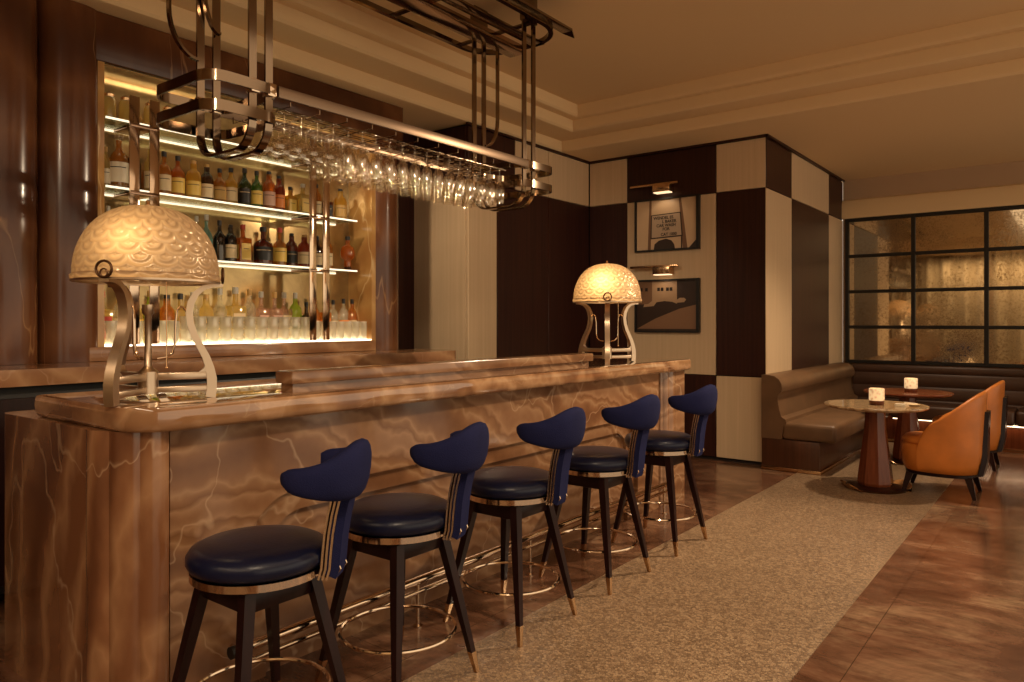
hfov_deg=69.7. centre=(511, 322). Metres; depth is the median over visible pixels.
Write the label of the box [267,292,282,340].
bottle
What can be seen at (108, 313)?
bottle
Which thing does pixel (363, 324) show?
glass
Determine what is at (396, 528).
bar stool
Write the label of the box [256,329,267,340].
tumbler
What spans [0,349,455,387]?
countertop
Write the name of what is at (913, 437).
seat cushion
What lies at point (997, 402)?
armchair
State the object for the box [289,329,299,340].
tumbler
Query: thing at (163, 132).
jar
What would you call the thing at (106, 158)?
bottle
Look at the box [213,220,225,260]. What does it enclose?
bottle
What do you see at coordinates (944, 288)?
mirror
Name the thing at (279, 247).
bottle
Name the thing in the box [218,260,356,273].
glass shelf
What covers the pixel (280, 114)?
coupe glass
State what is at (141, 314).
bottle
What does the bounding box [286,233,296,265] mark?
bottle
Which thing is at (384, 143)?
wine glass
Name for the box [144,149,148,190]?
bottle
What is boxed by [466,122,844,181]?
trim
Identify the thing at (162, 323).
glass
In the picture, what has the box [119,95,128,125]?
jar
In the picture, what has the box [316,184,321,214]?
bottle
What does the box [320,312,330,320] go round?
bottle
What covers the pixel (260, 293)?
bottle
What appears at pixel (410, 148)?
wine glass
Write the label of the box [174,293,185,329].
bottle
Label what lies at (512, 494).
bar stool
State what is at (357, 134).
wine glass
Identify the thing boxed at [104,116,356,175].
glass shelf
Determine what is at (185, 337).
tumbler
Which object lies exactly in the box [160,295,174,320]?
bottle
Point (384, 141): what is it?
wine glass
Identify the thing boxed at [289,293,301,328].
bottle
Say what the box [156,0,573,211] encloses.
glass rack
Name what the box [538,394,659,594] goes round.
bar stool
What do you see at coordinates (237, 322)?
tumbler
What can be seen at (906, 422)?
pedestal table
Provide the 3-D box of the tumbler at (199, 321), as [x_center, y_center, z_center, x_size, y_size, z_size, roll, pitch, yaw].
[-2.021,-0.001,4.760,0.084,0.085,0.084,0,0,38]
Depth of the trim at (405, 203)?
6.89 m
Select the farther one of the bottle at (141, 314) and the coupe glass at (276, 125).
the bottle at (141, 314)
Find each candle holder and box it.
[869,388,884,404]
[904,378,917,391]
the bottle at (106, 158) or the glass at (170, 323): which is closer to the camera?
the bottle at (106, 158)
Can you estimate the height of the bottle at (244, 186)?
0.275 m
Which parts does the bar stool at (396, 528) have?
leg, leg, seat, leg, backrest, leg, post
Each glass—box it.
[105,321,117,344]
[140,321,143,343]
[160,321,167,343]
[168,321,179,342]
[268,125,288,155]
[273,114,294,146]
[274,131,292,159]
[279,121,299,151]
[291,118,311,149]
[308,122,327,153]
[314,128,330,158]
[316,321,320,339]
[321,321,322,339]
[323,127,342,157]
[330,321,336,339]
[333,140,345,178]
[336,321,344,339]
[344,321,351,338]
[352,321,359,338]
[356,134,368,175]
[360,321,366,338]
[370,138,382,177]
[372,143,384,182]
[383,141,395,178]
[385,147,396,186]
[386,152,397,190]
[409,148,420,185]
[421,151,432,189]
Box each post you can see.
[113,95,159,343]
[291,138,329,339]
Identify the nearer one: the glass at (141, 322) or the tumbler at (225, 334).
the glass at (141, 322)
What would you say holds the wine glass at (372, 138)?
hanging from the glass rack
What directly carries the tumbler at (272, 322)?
on the tumbler at (272, 334)
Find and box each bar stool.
[172,438,371,681]
[315,422,488,681]
[443,407,585,647]
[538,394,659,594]
[611,384,717,556]
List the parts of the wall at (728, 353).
dark panel, cream panel, cream panel, dark panel, dark panel, cream panel, dark panel, cream panel, dark panel, cream panel, cream panel, dark panel, dark panel, cream panel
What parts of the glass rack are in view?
long rail, long rail, frame, ceiling rod, ceiling rod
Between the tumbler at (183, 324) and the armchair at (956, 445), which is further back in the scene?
the armchair at (956, 445)
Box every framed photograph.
[634,193,700,252]
[634,278,700,332]
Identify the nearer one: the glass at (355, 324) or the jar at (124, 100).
the jar at (124, 100)
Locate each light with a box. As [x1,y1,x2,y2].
[104,339,371,346]
[630,181,678,193]
[630,264,678,275]
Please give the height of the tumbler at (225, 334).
0.085 m
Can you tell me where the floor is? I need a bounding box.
[0,442,1023,681]
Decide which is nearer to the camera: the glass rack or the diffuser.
the glass rack
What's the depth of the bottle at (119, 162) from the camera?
4.39 m
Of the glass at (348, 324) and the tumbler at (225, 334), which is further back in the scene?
the glass at (348, 324)
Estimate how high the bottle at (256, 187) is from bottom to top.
0.270 m
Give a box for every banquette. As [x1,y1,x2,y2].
[761,362,887,475]
[853,363,1023,453]
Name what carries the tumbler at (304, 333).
on the shelving at (59, 59)
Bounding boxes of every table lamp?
[69,200,223,406]
[573,261,641,363]
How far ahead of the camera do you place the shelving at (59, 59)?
4.38 m
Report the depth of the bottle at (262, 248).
5.16 m
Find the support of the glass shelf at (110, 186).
on the post at (134, 129)
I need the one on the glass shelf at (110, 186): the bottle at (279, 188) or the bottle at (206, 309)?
the bottle at (279, 188)
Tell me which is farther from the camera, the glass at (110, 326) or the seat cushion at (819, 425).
the seat cushion at (819, 425)
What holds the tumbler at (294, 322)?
on the tumbler at (294, 334)
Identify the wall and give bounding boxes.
[414,124,588,359]
[589,137,842,464]
[842,161,1023,386]
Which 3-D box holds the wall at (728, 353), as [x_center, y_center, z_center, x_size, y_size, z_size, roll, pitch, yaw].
[2.513,-0.215,8.738,1.990,3.150,2.900,0,0,38]
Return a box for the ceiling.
[72,0,1023,182]
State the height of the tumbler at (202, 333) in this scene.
0.085 m
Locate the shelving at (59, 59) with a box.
[0,0,402,364]
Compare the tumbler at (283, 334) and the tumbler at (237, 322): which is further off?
the tumbler at (283, 334)
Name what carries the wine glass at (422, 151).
hanging from the glass rack
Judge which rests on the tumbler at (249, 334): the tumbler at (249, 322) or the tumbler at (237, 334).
the tumbler at (249, 322)
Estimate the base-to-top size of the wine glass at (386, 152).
0.215 m
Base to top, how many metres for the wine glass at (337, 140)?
0.215 m
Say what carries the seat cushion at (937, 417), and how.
on the armchair at (997, 402)
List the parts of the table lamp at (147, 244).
leg, leg, scroll rod, scroll rod, lamp shade, pull chain, scroll rod, leg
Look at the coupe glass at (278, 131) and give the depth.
3.68 m
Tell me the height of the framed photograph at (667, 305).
0.550 m
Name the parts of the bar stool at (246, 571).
leg, leg, seat, leg, backrest, leg, post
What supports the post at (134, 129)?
attached to the shelving at (59, 59)
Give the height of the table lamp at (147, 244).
0.720 m
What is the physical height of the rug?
0.003 m
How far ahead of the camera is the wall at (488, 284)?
6.95 m
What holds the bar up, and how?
on the floor
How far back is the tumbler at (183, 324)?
4.65 m
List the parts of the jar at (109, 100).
lid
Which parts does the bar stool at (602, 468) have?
leg, leg, seat, leg, backrest, leg, post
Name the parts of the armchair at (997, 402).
leg, leg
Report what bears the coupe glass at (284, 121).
hanging from the glass rack
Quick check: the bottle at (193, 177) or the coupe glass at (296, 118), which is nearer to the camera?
the coupe glass at (296, 118)
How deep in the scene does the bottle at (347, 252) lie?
5.75 m
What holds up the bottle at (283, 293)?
on the shelving at (59, 59)
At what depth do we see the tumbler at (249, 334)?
5.01 m
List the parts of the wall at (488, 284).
dark panel, cream panel, cream panel, dark panel, dark panel, cream panel, cream panel, dark panel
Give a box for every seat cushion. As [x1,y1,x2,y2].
[783,407,887,443]
[890,401,1017,425]
[902,431,922,443]
[932,415,942,421]
[1016,407,1023,426]
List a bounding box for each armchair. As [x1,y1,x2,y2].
[901,391,990,500]
[932,380,1007,470]
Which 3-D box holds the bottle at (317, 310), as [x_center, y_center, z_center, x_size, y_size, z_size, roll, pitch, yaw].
[-1.506,-0.026,5.618,0.082,0.308,0.081,0,0,38]
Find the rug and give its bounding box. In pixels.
[402,442,953,681]
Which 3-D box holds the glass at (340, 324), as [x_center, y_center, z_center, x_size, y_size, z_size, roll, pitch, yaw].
[-1.323,0.058,5.655,0.070,0.140,0.068,0,0,38]
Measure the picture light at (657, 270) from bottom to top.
0.103 m
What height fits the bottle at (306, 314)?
0.286 m
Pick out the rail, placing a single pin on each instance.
(299, 626)
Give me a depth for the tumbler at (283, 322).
5.23 m
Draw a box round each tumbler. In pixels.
[179,316,193,329]
[180,330,192,342]
[193,316,206,329]
[197,330,206,342]
[206,329,219,342]
[207,316,219,328]
[219,317,231,328]
[219,329,231,341]
[232,317,243,328]
[232,329,243,341]
[244,317,255,328]
[244,329,255,341]
[256,317,267,328]
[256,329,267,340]
[267,317,278,328]
[267,329,278,340]
[278,317,289,328]
[278,329,289,340]
[289,317,299,328]
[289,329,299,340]
[300,317,308,328]
[300,329,308,339]
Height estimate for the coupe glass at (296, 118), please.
0.155 m
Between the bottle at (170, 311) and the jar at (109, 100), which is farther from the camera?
the bottle at (170, 311)
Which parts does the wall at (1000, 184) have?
cornice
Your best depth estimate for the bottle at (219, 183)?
4.92 m
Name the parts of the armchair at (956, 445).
leg, leg, seat, frame, leg, leg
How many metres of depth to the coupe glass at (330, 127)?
3.59 m
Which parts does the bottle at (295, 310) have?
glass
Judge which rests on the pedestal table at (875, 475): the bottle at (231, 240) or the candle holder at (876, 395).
the candle holder at (876, 395)
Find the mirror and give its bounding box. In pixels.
[845,205,1023,367]
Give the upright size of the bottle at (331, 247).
0.270 m
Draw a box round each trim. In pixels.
[398,133,413,349]
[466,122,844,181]
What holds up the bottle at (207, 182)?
on the glass shelf at (110, 186)
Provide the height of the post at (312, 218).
1.477 m
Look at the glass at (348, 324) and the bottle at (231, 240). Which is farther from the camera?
the glass at (348, 324)
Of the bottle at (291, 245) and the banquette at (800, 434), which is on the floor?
the banquette at (800, 434)
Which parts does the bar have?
panel, panel, panel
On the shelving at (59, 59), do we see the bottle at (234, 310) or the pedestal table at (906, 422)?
the bottle at (234, 310)
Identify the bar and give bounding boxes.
[5,353,690,681]
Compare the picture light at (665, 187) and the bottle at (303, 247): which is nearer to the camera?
the bottle at (303, 247)
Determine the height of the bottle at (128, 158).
0.338 m
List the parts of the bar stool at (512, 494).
leg, leg, seat, leg, backrest, leg, post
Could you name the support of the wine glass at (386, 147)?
hanging from the glass rack
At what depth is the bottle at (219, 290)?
4.97 m
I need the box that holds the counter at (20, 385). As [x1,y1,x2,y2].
[0,349,455,593]
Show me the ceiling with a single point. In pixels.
(860, 89)
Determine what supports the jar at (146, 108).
on the glass shelf at (108, 117)
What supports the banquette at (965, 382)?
on the floor
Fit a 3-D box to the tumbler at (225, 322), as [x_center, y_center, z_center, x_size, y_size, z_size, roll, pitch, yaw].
[-1.910,-0.001,4.903,0.084,0.085,0.084,0,0,38]
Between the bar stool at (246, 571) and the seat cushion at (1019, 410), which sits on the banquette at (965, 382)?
the seat cushion at (1019, 410)
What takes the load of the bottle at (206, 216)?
on the glass shelf at (231, 264)
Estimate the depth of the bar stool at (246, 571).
2.25 m
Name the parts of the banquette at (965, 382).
backrest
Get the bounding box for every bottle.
[104,146,110,189]
[104,291,112,320]
[109,132,128,191]
[128,158,140,190]
[140,309,142,320]
[143,291,148,320]
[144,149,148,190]
[160,151,170,197]
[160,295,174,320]
[171,156,184,199]
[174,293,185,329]
[186,160,200,201]
[198,294,213,341]
[200,164,213,203]
[204,214,212,244]
[213,168,225,204]
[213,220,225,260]
[214,288,222,334]
[224,287,245,341]
[225,168,237,206]
[225,224,236,261]
[237,225,251,262]
[238,168,250,208]
[247,289,255,328]
[251,171,262,209]
[253,227,272,263]
[253,291,268,328]
[263,171,275,211]
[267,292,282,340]
[273,176,284,212]
[273,228,286,264]
[282,292,291,328]
[283,187,296,214]
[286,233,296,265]
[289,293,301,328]
[294,184,308,215]
[297,235,308,266]
[302,302,308,316]
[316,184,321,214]
[316,236,322,267]
[316,299,319,320]
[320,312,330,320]
[321,201,332,218]
[330,243,332,268]
[334,189,346,221]
[340,236,354,266]
[347,299,356,320]
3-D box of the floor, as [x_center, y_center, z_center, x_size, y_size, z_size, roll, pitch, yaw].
[1.626,1.410,3.167,9.300,0.100,13.000,0,0,38]
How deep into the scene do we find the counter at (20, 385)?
3.99 m
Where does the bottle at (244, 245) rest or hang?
on the glass shelf at (231, 264)
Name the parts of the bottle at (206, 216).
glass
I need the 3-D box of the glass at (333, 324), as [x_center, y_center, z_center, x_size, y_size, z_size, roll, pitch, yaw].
[-1.369,0.058,5.595,0.070,0.140,0.068,0,0,38]
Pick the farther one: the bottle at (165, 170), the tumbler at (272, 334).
the tumbler at (272, 334)
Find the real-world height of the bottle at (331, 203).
0.200 m
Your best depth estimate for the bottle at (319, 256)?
5.55 m
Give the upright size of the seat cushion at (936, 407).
0.159 m
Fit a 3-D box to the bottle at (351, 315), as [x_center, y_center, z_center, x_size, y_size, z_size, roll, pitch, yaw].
[-1.281,-0.032,5.886,0.078,0.319,0.076,0,0,38]
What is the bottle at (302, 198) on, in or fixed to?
on the glass shelf at (110, 186)
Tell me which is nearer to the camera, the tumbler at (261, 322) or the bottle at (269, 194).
the tumbler at (261, 322)
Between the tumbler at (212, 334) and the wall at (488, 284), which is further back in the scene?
the wall at (488, 284)
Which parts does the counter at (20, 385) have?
door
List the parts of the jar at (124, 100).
lid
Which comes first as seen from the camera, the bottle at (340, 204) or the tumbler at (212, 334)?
the tumbler at (212, 334)
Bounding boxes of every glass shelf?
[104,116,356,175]
[104,185,356,225]
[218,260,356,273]
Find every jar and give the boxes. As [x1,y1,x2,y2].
[104,91,115,123]
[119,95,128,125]
[144,102,148,124]
[161,105,174,135]
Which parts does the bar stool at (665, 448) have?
leg, leg, seat, leg, backrest, leg, post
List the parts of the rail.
post, post, post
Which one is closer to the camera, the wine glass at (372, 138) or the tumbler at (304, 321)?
the wine glass at (372, 138)
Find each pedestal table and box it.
[824,399,929,493]
[863,388,953,464]
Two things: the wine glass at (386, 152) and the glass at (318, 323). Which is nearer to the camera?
the wine glass at (386, 152)
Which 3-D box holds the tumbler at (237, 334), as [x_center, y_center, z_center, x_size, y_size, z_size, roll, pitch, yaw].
[-1.855,0.085,4.975,0.084,0.085,0.084,0,0,38]
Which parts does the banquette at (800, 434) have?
backrest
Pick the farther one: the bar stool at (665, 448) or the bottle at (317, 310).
the bottle at (317, 310)
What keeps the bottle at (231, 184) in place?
on the glass shelf at (110, 186)
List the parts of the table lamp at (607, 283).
leg, scroll rod, leg, lamp shade, scroll rod, leg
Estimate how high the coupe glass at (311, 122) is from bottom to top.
0.155 m
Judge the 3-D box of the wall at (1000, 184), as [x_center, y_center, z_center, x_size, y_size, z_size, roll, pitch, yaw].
[6.703,-0.215,7.332,6.360,3.150,0.200,0,0,38]
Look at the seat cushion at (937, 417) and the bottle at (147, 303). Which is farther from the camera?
the seat cushion at (937, 417)
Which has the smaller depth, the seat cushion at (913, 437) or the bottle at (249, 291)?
the bottle at (249, 291)
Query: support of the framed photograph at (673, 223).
attached to the wall at (728, 353)
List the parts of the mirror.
pane, pane, pane, pane, pane, pane, pane, pane, pane, pane, pane, pane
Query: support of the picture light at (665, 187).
attached to the wall at (728, 353)
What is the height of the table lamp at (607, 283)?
0.720 m
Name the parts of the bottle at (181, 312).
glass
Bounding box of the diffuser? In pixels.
[653,191,671,193]
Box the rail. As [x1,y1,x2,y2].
[227,481,666,659]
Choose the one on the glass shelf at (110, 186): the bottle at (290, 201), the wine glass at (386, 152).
the bottle at (290, 201)
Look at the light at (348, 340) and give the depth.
5.06 m
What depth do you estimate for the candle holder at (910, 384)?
7.10 m
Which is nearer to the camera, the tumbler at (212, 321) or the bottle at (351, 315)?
the tumbler at (212, 321)
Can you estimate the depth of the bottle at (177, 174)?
4.70 m
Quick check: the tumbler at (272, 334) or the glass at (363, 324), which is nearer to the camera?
the tumbler at (272, 334)
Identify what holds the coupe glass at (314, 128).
hanging from the glass rack
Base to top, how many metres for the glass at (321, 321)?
0.140 m
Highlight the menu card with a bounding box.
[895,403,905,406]
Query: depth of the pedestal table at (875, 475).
5.97 m

